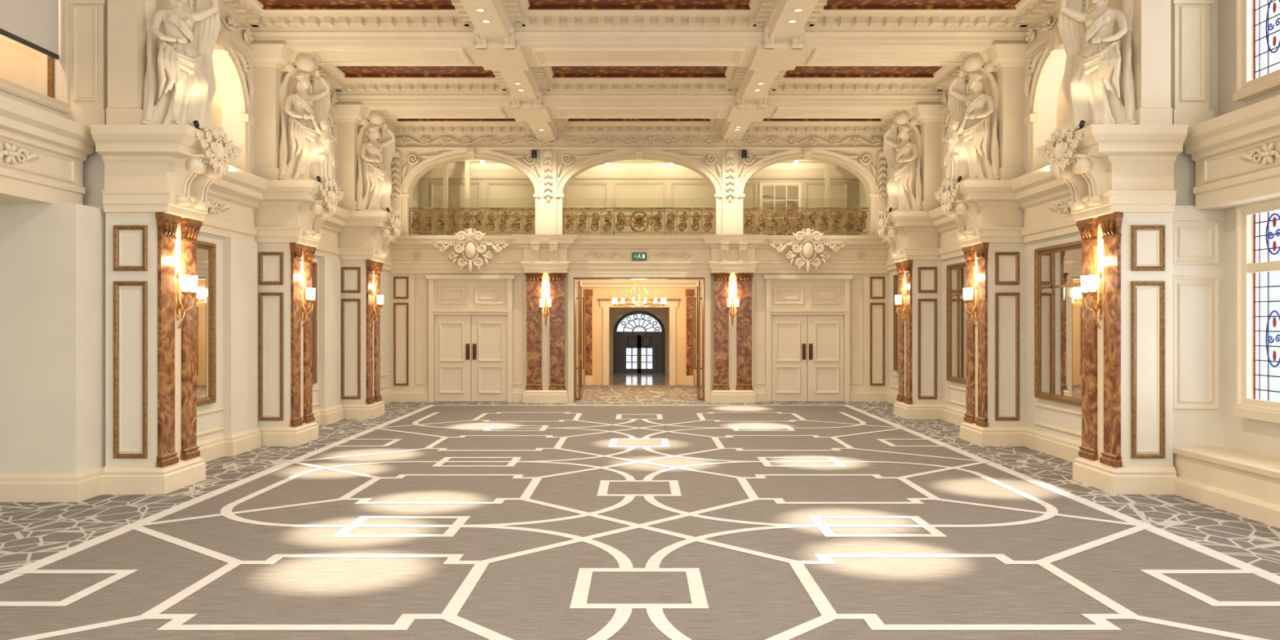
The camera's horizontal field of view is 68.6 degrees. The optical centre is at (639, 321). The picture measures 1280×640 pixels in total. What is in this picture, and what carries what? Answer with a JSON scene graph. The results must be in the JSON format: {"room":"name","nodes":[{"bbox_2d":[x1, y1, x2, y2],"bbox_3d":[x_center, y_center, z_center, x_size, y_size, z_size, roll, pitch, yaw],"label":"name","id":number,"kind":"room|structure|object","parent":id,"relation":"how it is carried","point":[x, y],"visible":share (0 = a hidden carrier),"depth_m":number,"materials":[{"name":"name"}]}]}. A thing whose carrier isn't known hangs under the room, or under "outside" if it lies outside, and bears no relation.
{"room":"event hall","nodes":[
{"label":"event hall","id":0,"kind":"room"},
{"bbox_2d":[90,0,242,494],"bbox_3d":[-5.518,-1.215,11.150,1.165,6.350,1.440,0,0,0],"label":"pier","id":1,"kind":"object","parent":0,"point":[158,178],"visible":1,"depth_m":10.73,"materials":[{"name":"paint"}]},
{"bbox_2d":[141,0,221,133],"bbox_3d":[-5.429,-3.219,11.148,0.914,1.887,0.640,0,0,-40],"label":"statue","id":2,"kind":"object","parent":1,"relation":"on","point":[182,91],"visible":0.96,"depth_m":10.99,"materials":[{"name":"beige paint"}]},
{"bbox_2d":[175,270,198,328],"bbox_3d":[-5.402,-0.262,11.150,0.225,0.696,0.295,0,0,0],"label":"brass sconce","id":3,"kind":"object","parent":1,"relation":"attached to","point":[188,282],"visible":0.99,"depth_m":11.14,"materials":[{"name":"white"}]},
{"bbox_2d":[192,120,200,129],"bbox_3d":[-5.070,-2.249,10.757,0.095,0.118,0.067,0,0,36],"label":"uplight","id":4,"kind":"object","parent":1,"relation":"on","point":[195,122],"visible":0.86,"depth_m":10.74,"materials":[{"name":"black plastic"}]},
{"bbox_2d":[0,0,392,473],"bbox_3d":[-7.025,-1.435,10.200,2.550,6.790,26.400,0,0,0],"label":"wall","id":5,"kind":"structure","parent":0,"point":[52,255],"depth_m":10.52,"materials":[{"name":"paint"}]},
{"bbox_2d":[0,0,71,114],"bbox_3d":[-6.680,-3.585,9.400,0.280,2.390,3.020,0,0,0],"label":"window","id":6,"kind":"structure","parent":5,"relation":"in","point":[49,100],"depth_m":10.79,"materials":[{"name":"beige paint"}]},
{"bbox_2d":[0,0,59,59],"bbox_3d":[-6.700,-3.859,9.400,0.080,1.678,2.840,0,0,0],"label":"projection screen","id":7,"kind":"object","parent":6,"relation":"attached to","point":[33,24],"visible":1,"depth_m":10.37,"materials":[{"name":"beige fabric"}]},
{"bbox_2d":[0,95,95,204],"bbox_3d":[-7.115,-1.740,3.900,1.870,0.900,13.800,0,0,0],"label":"trim","id":8,"kind":"structure","parent":5,"relation":"attached to","point":[43,153],"depth_m":9.95,"materials":[{"name":"beige paint"}]},
{"bbox_2d":[64,0,107,127],"bbox_3d":[-6.250,-3.265,10.840,0.900,2.150,0.220,0,0,0],"label":"pilaster","id":9,"kind":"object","parent":5,"relation":"attached to","point":[88,18],"depth_m":10.83,"materials":[{"name":"beige paint"}]},
{"bbox_2d":[0,389,391,502],"bbox_3d":[-7.035,1.810,10.000,2.230,0.300,26.000,0,0,0],"label":"baseboard","id":10,"kind":"structure","parent":5,"relation":"attached to","point":[80,486],"depth_m":10.33,"materials":[{"name":"beige paint"}]},
{"bbox_2d":[196,240,216,406],"bbox_3d":[-6.065,0.025,12.700,0.070,2.270,1.400,0,0,0],"label":"gilt mirror","id":11,"kind":"object","parent":5,"relation":"attached to","point":[206,251],"visible":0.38,"depth_m":13.15,"materials":[{"name":"gold glass"}]},
{"bbox_2d":[183,0,400,139],"bbox_3d":[-5.970,-4.505,17.054,0.460,0.650,11.707,0,0,0],"label":"crown molding","id":12,"kind":"structure","parent":5,"relation":"attached to","point":[235,15],"depth_m":14.36,"materials":[{"name":"beige paint"}]},
{"bbox_2d":[196,164,404,436],"bbox_3d":[-5.945,-0.305,17.325,0.410,3.770,11.350,0,0,0],"label":"entablature","id":13,"kind":"object","parent":5,"relation":"attached to","point":[234,198],"visible":0.17,"depth_m":14.06,"materials":[{"name":"beige paint"}]},
{"bbox_2d":[312,262,317,384],"bbox_3d":[-6.065,0.025,16.900,0.070,2.270,1.400,0,0,0],"label":"gilt mirror","id":14,"kind":"object","parent":5,"relation":"attached to","point":[314,264],"visible":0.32,"depth_m":17.54,"materials":[{"name":"brown mirror"}]},
{"bbox_2d":[250,44,344,446],"bbox_3d":[-5.518,-1.215,15.250,1.165,6.350,1.440,0,0,0],"label":"pier","id":15,"kind":"object","parent":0,"point":[290,219],"visible":1,"depth_m":14.83,"materials":[{"name":"paint"}]},
{"bbox_2d":[278,66,336,183],"bbox_3d":[-5.412,-3.217,15.237,0.893,1.878,0.669,0,0,-40],"label":"statue","id":16,"kind":"object","parent":15,"relation":"on","point":[307,148],"visible":0.94,"depth_m":15.10,"materials":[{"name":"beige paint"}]},
{"bbox_2d":[300,284,315,327],"bbox_3d":[-5.402,-0.262,15.250,0.225,0.696,0.295,0,0,0],"label":"brass sconce","id":17,"kind":"object","parent":15,"relation":"attached to","point":[310,292],"visible":1,"depth_m":15.23,"materials":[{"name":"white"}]},
{"bbox_2d":[315,175,321,182],"bbox_3d":[-5.070,-2.249,14.857,0.095,0.118,0.067,0,0,36],"label":"uplight","id":18,"kind":"object","parent":15,"relation":"on","point":[317,177],"visible":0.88,"depth_m":14.84,"materials":[{"name":"black plastic"}]},
{"bbox_2d":[335,104,404,419],"bbox_3d":[-5.518,-1.215,19.350,1.165,6.350,1.440,0,0,0],"label":"pier","id":19,"kind":"object","parent":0,"point":[366,237],"visible":0.99,"depth_m":18.93,"materials":[{"name":"paint"}]},
{"bbox_2d":[355,120,395,212],"bbox_3d":[-5.429,-3.219,19.348,0.914,1.887,0.640,0,0,-40],"label":"statue","id":20,"kind":"object","parent":19,"relation":"on","point":[374,191],"visible":0.95,"depth_m":19.19,"materials":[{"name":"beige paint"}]},
{"bbox_2d":[373,292,383,325],"bbox_3d":[-5.402,-0.262,19.350,0.225,0.696,0.295,0,0,0],"label":"brass sconce","id":21,"kind":"object","parent":19,"relation":"attached to","point":[380,298],"visible":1,"depth_m":19.33,"materials":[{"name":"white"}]},
{"bbox_2d":[412,159,866,235],"bbox_3d":[0.000,-3.240,25.100,12.800,2.600,3.400,0,0,0],"label":"wall","id":22,"kind":"structure","parent":0,"point":[638,183],"depth_m":26.60,"materials":[{"name":"beige paint"}]},
{"bbox_2d":[759,182,801,235],"bbox_3d":[4.000,-3.140,26.570,1.200,1.600,0.060,0,0,0],"label":"window","id":23,"kind":"structure","parent":22,"relation":"in","point":[771,194],"depth_m":26.59,"materials":[{"name":"beige paint"}]},
{"bbox_2d":[257,0,1021,121],"bbox_3d":[0.000,-4.910,9.950,16.800,0.240,26.900,0,0,0],"label":"ceiling","id":24,"kind":"structure","parent":0,"point":[350,71],"depth_m":17.77,"materials":[{"name":"brown wood"}]},
{"bbox_2d":[247,9,1031,70],"bbox_3d":[0.000,-4.551,15.350,12.200,0.557,1.920,0,0,0],"label":"ceiling beam","id":25,"kind":"structure","parent":24,"relation":"attached to","point":[340,37],"depth_m":14.72,"materials":[{"name":"beige paint"}]},
{"bbox_2d":[333,77,944,121],"bbox_3d":[0.000,-4.551,19.450,12.200,0.557,1.920,0,0,0],"label":"ceiling beam","id":26,"kind":"structure","parent":24,"relation":"attached to","point":[400,97],"depth_m":18.81,"materials":[{"name":"beige paint"}]},
{"bbox_2d":[401,151,876,401],"bbox_3d":[0.000,-1.435,23.200,12.800,6.790,0.400,0,0,0],"label":"wall","id":27,"kind":"structure","parent":0,"point":[761,285],"depth_m":23.00,"materials":[{"name":"beige paint"}]},
{"bbox_2d":[431,227,510,272],"bbox_3d":[-4.080,-1.715,22.745,1.915,1.098,0.369,0,0,0],"label":"cartouche","id":28,"kind":"object","parent":27,"relation":"attached to","point":[470,252],"visible":1,"depth_m":22.65,"materials":[{"name":"beige stone"}]},
{"bbox_2d":[426,275,515,402],"bbox_3d":[-4.110,0.410,22.910,2.160,3.100,0.180,0,0,0],"label":"door","id":29,"kind":"structure","parent":27,"relation":"in","point":[453,300],"depth_m":22.95,"materials":[{"name":"beige paint"}]},
{"bbox_2d":[409,207,535,235],"bbox_3d":[-4.104,-2.565,23.136,3.089,0.970,0.188,0,0,0],"label":"balcony railing","id":30,"kind":"object","parent":27,"relation":"attached to","point":[466,220],"visible":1,"depth_m":23.08,"materials":[{"name":"metal"}]},
{"bbox_2d":[475,8,485,12],"bbox_3d":[-2.250,-4.413,13.300,0.150,0.014,0.150,0,0,0],"label":"recessed light","id":31,"kind":"object","parent":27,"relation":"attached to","point":[478,10],"visible":1,"depth_m":13.30,"materials":[{"name":"beige paint"}]},
{"bbox_2d":[480,19,491,23],"bbox_3d":[-2.250,-4.413,13.800,0.150,0.014,0.150,0,0,0],"label":"recessed light","id":32,"kind":"object","parent":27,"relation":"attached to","point":[486,21],"visible":1,"depth_m":13.79,"materials":[{"name":"beige paint"}]},
{"bbox_2d":[450,0,568,140],"bbox_3d":[-2.250,-4.625,9.950,1.160,0.410,25.900,0,0,0],"label":"ceiling beam","id":33,"kind":"structure","parent":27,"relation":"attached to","point":[501,13],"depth_m":14.63,"materials":[{"name":"beige paint"}]},
{"bbox_2d":[531,150,537,158],"bbox_3d":[-2.560,-4.080,22.894,0.120,0.180,0.219,0,0,0],"label":"loudspeaker","id":34,"kind":"object","parent":27,"relation":"attached to","point":[534,153],"visible":1,"depth_m":22.80,"materials":[{"name":"black plastic"}]},
{"bbox_2d":[523,272,568,402],"bbox_3d":[-2.270,0.390,22.835,1.080,3.140,0.330,0,0,0],"label":"pilasters","id":35,"kind":"object","parent":27,"relation":"attached to","point":[545,344],"visible":1,"depth_m":22.76,"materials":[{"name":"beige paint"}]},
{"bbox_2d":[539,297,551,324],"bbox_3d":[-2.270,-0.262,22.762,0.295,0.696,0.225,0,0,0],"label":"brass sconce","id":36,"kind":"object","parent":35,"relation":"attached to","point":[548,305],"visible":1,"depth_m":22.69,"materials":[{"name":"brown metal"}]},
{"bbox_2d":[577,280,582,399],"bbox_3d":[-1.530,0.465,23.820,0.100,2.970,0.800,0,0,0],"label":"door","id":37,"kind":"structure","parent":27,"relation":"in","point":[580,283],"depth_m":23.46,"materials":[{"name":"brown wood"}]},
{"bbox_2d":[563,207,715,235],"bbox_3d":[-0.004,-2.565,23.130,3.729,0.970,0.200,0,0,0],"label":"balcony railing","id":38,"kind":"object","parent":27,"relation":"attached to","point":[639,221],"visible":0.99,"depth_m":23.08,"materials":[{"name":"metal"}]},
{"bbox_2d":[391,389,887,401],"bbox_3d":[0.000,1.810,22.965,12.200,0.300,0.070,0,0,0],"label":"baseboard","id":39,"kind":"structure","parent":27,"relation":"attached to","point":[416,395],"depth_m":22.93,"materials":[{"name":"beige paint"}]},
{"bbox_2d":[390,121,888,235],"bbox_3d":[0.000,-3.455,22.808,12.200,2.750,0.384,0,0,0],"label":"arches","id":40,"kind":"structure","parent":27,"relation":"attached to","point":[470,140],"depth_m":22.92,"materials":[{"name":"beige paint"}]},
{"bbox_2d":[568,273,710,401],"bbox_3d":[0.000,0.390,23.155,3.480,3.140,0.490,0,0,0],"label":"trim","id":41,"kind":"structure","parent":27,"relation":"attached to","point":[572,277],"depth_m":22.91,"materials":[{"name":"beige paint"}]},
{"bbox_2d":[631,252,646,260],"bbox_3d":[0.000,-1.590,22.846,0.340,0.180,0.068,0,0,0],"label":"exit sign","id":42,"kind":"object","parent":27,"relation":"attached to","point":[635,255],"visible":1,"depth_m":22.83,"materials":[{"name":"green plastic"}]},
{"bbox_2d":[389,234,888,273],"bbox_3d":[0.000,-1.630,22.700,12.200,0.900,0.600,0,0,0],"label":"entablature","id":43,"kind":"object","parent":27,"relation":"attached to","point":[525,253],"depth_m":22.84,"materials":[{"name":"beige paint"}]},
{"bbox_2d":[389,273,888,390],"bbox_3d":[0.000,0.390,22.957,12.200,3.140,0.085,0,0,0],"label":"panels","id":44,"kind":"object","parent":27,"relation":"attached to","point":[402,286],"depth_m":22.95,"materials":[{"name":"beige paint"}]},
{"bbox_2d":[694,280,700,399],"bbox_3d":[1.470,0.465,23.820,0.100,2.970,0.800,0,0,0],"label":"door","id":45,"kind":"structure","parent":27,"relation":"in","point":[698,283],"depth_m":23.49,"materials":[{"name":"brown wood"}]},
{"bbox_2d":[710,272,755,402],"bbox_3d":[2.270,0.390,22.835,1.080,3.140,0.330,0,0,0],"label":"pilasters","id":46,"kind":"object","parent":27,"relation":"attached to","point":[731,344],"visible":1,"depth_m":22.76,"materials":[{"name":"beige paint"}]},
{"bbox_2d":[727,296,738,324],"bbox_3d":[2.270,-0.262,22.762,0.295,0.696,0.225,0,0,0],"label":"brass sconce","id":47,"kind":"object","parent":46,"relation":"attached to","point":[730,305],"visible":1,"depth_m":22.69,"materials":[{"name":"brown metal"}]},
{"bbox_2d":[741,150,746,158],"bbox_3d":[2.560,-4.080,22.894,0.120,0.180,0.219,0,0,0],"label":"loudspeaker","id":48,"kind":"object","parent":27,"relation":"attached to","point":[744,153],"visible":1,"depth_m":22.80,"materials":[{"name":"black plastic"}]},
{"bbox_2d":[709,0,827,140],"bbox_3d":[2.250,-4.625,9.950,1.160,0.410,25.900,0,0,0],"label":"ceiling beam","id":49,"kind":"structure","parent":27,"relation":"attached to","point":[776,12],"depth_m":14.63,"materials":[{"name":"beige paint"}]},
{"bbox_2d":[786,19,797,23],"bbox_3d":[2.250,-4.413,13.800,0.150,0.014,0.150,0,0,0],"label":"recessed light","id":50,"kind":"object","parent":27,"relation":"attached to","point":[790,21],"visible":1,"depth_m":13.79,"materials":[{"name":"beige paint"}]},
{"bbox_2d":[792,8,803,12],"bbox_3d":[2.250,-4.413,13.300,0.150,0.014,0.150,0,0,0],"label":"recessed light","id":51,"kind":"object","parent":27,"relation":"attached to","point":[795,10],"visible":1,"depth_m":13.30,"materials":[{"name":"beige paint"}]},
{"bbox_2d":[742,207,868,235],"bbox_3d":[4.096,-2.565,23.136,3.089,0.970,0.188,0,0,0],"label":"balcony railing","id":52,"kind":"object","parent":27,"relation":"attached to","point":[762,219],"visible":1,"depth_m":23.08,"materials":[{"name":"metal"}]},
{"bbox_2d":[768,227,847,272],"bbox_3d":[4.080,-1.715,22.745,1.915,1.098,0.369,0,0,0],"label":"cartouche","id":53,"kind":"object","parent":27,"relation":"attached to","point":[806,252],"visible":1,"depth_m":22.65,"materials":[{"name":"beige stone"}]},
{"bbox_2d":[763,275,853,402],"bbox_3d":[4.110,0.410,22.910,2.160,3.100,0.180,0,0,0],"label":"door","id":54,"kind":"structure","parent":27,"relation":"in","point":[807,317],"depth_m":22.95,"materials":[{"name":"beige paint"}]},
{"bbox_2d":[576,288,702,385],"bbox_3d":[0.000,0.160,29.800,5.200,3.600,12.800,0,0,0],"label":"wall","id":55,"kind":"structure","parent":0,"point":[615,313],"depth_m":28.95,"materials":[{"name":"beige paint"}]},
{"bbox_2d":[576,279,702,385],"bbox_3d":[0.000,0.260,26.175,4.800,3.400,5.550,0,0,0],"label":"trim","id":56,"kind":"structure","parent":55,"relation":"attached to","point":[605,304],"depth_m":28.87,"materials":[{"name":"beige paint"}]},
{"bbox_2d":[613,311,665,373],"bbox_3d":[0.000,0.775,35.820,1.960,2.370,0.140,0,0,0],"label":"door","id":57,"kind":"structure","parent":55,"relation":"in","point":[623,340],"depth_m":35.81,"materials":[{"name":"black"}]},
{"bbox_2d":[612,279,666,306],"bbox_3d":[0.000,-0.902,26.000,1.520,1.055,1.484,0,0,0],"label":"chandelier","id":58,"kind":"object","parent":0,"point":[633,303],"visible":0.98,"depth_m":25.68,"materials":[{"name":"gold metal"}]},
{"bbox_2d":[608,373,669,385],"bbox_3d":[0.000,2.060,16.550,18.000,0.200,40.100,0,0,0],"label":"floor","id":59,"kind":"structure","parent":0,"point":[615,379],"depth_m":31.97,"materials":[{"name":"stone"}]},
{"bbox_2d":[0,385,1279,639],"bbox_3d":[-1.000,1.963,12.975,14.200,0.018,31.950,0,0,0],"label":"carpet","id":60,"kind":"object","parent":59,"relation":"on","point":[614,512],"visible":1,"depth_m":8.39,"materials":[{"name":"grey carpet"}]},
{"bbox_2d":[1172,446,1279,528],"bbox_3d":[6.410,1.700,3.915,0.680,0.520,13.830,0,0,0],"label":"window seat","id":61,"kind":"object","parent":59,"relation":"on","point":[1246,484],"visible":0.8,"depth_m":9.78,"materials":[{"name":"beige paint"}]},
{"bbox_2d":[874,104,943,419],"bbox_3d":[5.518,-1.215,19.350,1.165,6.350,1.440,0,0,0],"label":"pier","id":62,"kind":"object","parent":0,"point":[912,237],"visible":0.99,"depth_m":18.93,"materials":[{"name":"paint"}]},
{"bbox_2d":[894,292,905,325],"bbox_3d":[5.402,-0.262,19.350,0.225,0.696,0.295,0,0,0],"label":"brass sconce","id":63,"kind":"object","parent":62,"relation":"attached to","point":[898,298],"visible":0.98,"depth_m":19.33,"materials":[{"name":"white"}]},
{"bbox_2d":[883,120,922,212],"bbox_3d":[5.429,-3.219,19.348,0.914,1.887,0.640,0,0,40],"label":"statue","id":64,"kind":"object","parent":62,"relation":"on","point":[904,191],"visible":0.93,"depth_m":19.19,"materials":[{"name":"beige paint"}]},
{"bbox_2d":[934,44,1028,446],"bbox_3d":[5.518,-1.215,15.250,1.165,6.350,1.440,0,0,0],"label":"pier","id":65,"kind":"object","parent":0,"point":[987,216],"visible":1,"depth_m":14.83,"materials":[{"name":"paint"}]},
{"bbox_2d":[956,175,962,182],"bbox_3d":[5.070,-2.249,14.857,0.095,0.118,0.067,0,0,-36],"label":"uplight","id":66,"kind":"object","parent":65,"relation":"on","point":[960,177],"visible":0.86,"depth_m":14.84,"materials":[{"name":"black plastic"}]},
{"bbox_2d":[962,284,977,326],"bbox_3d":[5.402,-0.262,15.250,0.225,0.696,0.295,0,0,0],"label":"brass sconce","id":67,"kind":"object","parent":65,"relation":"attached to","point":[967,292],"visible":0.99,"depth_m":15.23,"materials":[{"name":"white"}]},
{"bbox_2d":[942,66,999,183],"bbox_3d":[5.412,-3.217,15.237,0.893,1.878,0.669,0,0,40],"label":"statue","id":68,"kind":"object","parent":65,"relation":"on","point":[974,155],"visible":0.92,"depth_m":15.11,"materials":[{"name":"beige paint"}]},
{"bbox_2d":[885,0,1279,457],"bbox_3d":[7.025,-1.435,10.200,2.550,6.790,26.400,0,0,0],"label":"wall","id":69,"kind":"structure","parent":0,"point":[1046,104],"depth_m":10.83,"materials":[{"name":"paint"}]},
{"bbox_2d":[893,274,898,371],"bbox_3d":[6.065,0.025,21.300,0.070,2.270,2.000,0,0,0],"label":"gilt mirror","id":70,"kind":"object","parent":69,"relation":"attached to","point":[895,277],"visible":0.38,"depth_m":22.21,"materials":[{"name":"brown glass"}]},
{"bbox_2d":[946,262,966,384],"bbox_3d":[6.065,0.025,17.325,0.070,2.270,2.250,0,0,0],"label":"gilt mirror","id":71,"kind":"object","parent":69,"relation":"attached to","point":[956,273],"visible":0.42,"depth_m":18.00,"materials":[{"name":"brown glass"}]},
{"bbox_2d":[874,164,1081,436],"bbox_3d":[5.945,-0.305,17.325,0.410,3.770,11.350,0,0,0],"label":"entablature","id":72,"kind":"object","parent":69,"relation":"attached to","point":[1044,198],"visible":0.27,"depth_m":14.10,"materials":[{"name":"beige paint"}]},
{"bbox_2d":[886,389,1081,462],"bbox_3d":[6.060,1.810,16.880,0.120,0.300,12.240,0,0,0],"label":"baseboard","id":73,"kind":"structure","parent":69,"relation":"attached to","point":[1064,448],"depth_m":14.16,"materials":[{"name":"beige paint"}]},
{"bbox_2d":[877,0,1095,139],"bbox_3d":[5.970,-4.505,17.054,0.460,0.650,11.707,0,0,0],"label":"crown molding","id":74,"kind":"structure","parent":69,"relation":"attached to","point":[1042,15],"depth_m":14.36,"materials":[{"name":"beige paint"}]},
{"bbox_2d":[1034,240,1081,406],"bbox_3d":[6.065,0.025,13.225,0.070,2.270,2.250,0,0,0],"label":"gilt mirror","id":75,"kind":"object","parent":69,"relation":"attached to","point":[1057,268],"visible":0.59,"depth_m":13.60,"materials":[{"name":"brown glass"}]},
{"bbox_2d":[1170,0,1219,408],"bbox_3d":[6.250,-1.665,10.840,0.900,5.350,0.220,0,0,0],"label":"wall","id":76,"kind":"structure","parent":69,"relation":"attached to","point":[1189,19],"depth_m":10.82,"materials":[{"name":"beige paint"}]},
{"bbox_2d":[1182,94,1279,209],"bbox_3d":[6.460,-1.740,3.900,0.560,0.900,13.800,0,0,0],"label":"trim","id":77,"kind":"structure","parent":69,"relation":"attached to","point":[1236,154],"depth_m":9.95,"materials":[{"name":"beige paint"}]},
{"bbox_2d":[1232,0,1279,101],"bbox_3d":[6.730,-3.485,8.950,0.240,2.070,3.160,0,0,0],"label":"window","id":78,"kind":"structure","parent":69,"relation":"in","point":[1247,86],"depth_m":10.39,"materials":[{"name":"beige paint"}]},
{"bbox_2d":[1232,197,1279,423],"bbox_3d":[6.730,-0.135,8.950,0.240,2.370,3.160,0,0,0],"label":"window","id":79,"kind":"structure","parent":69,"relation":"in","point":[1246,404],"depth_m":10.40,"materials":[{"name":"beige paint"}]},
{"bbox_2d":[1036,0,1188,494],"bbox_3d":[5.518,-1.215,11.150,1.165,6.350,1.440,0,0,0],"label":"pier","id":80,"kind":"object","parent":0,"point":[1119,178],"visible":1,"depth_m":10.73,"materials":[{"name":"paint"}]},
{"bbox_2d":[1077,120,1085,130],"bbox_3d":[5.070,-2.249,10.757,0.095,0.118,0.067,0,0,-36],"label":"uplight","id":81,"kind":"object","parent":80,"relation":"on","point":[1082,122],"visible":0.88,"depth_m":10.74,"materials":[{"name":"black plastic"}]},
{"bbox_2d":[1080,270,1103,328],"bbox_3d":[5.402,-0.262,11.150,0.225,0.696,0.295,0,0,0],"label":"brass sconce","id":82,"kind":"object","parent":80,"relation":"attached to","point":[1089,282],"visible":0.99,"depth_m":11.14,"materials":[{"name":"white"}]},
{"bbox_2d":[1057,0,1137,133],"bbox_3d":[5.429,-3.219,11.148,0.914,1.887,0.640,0,0,40],"label":"statue","id":83,"kind":"object","parent":80,"relation":"on","point":[1095,91],"visible":0.91,"depth_m":10.99,"materials":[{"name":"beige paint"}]}
]}

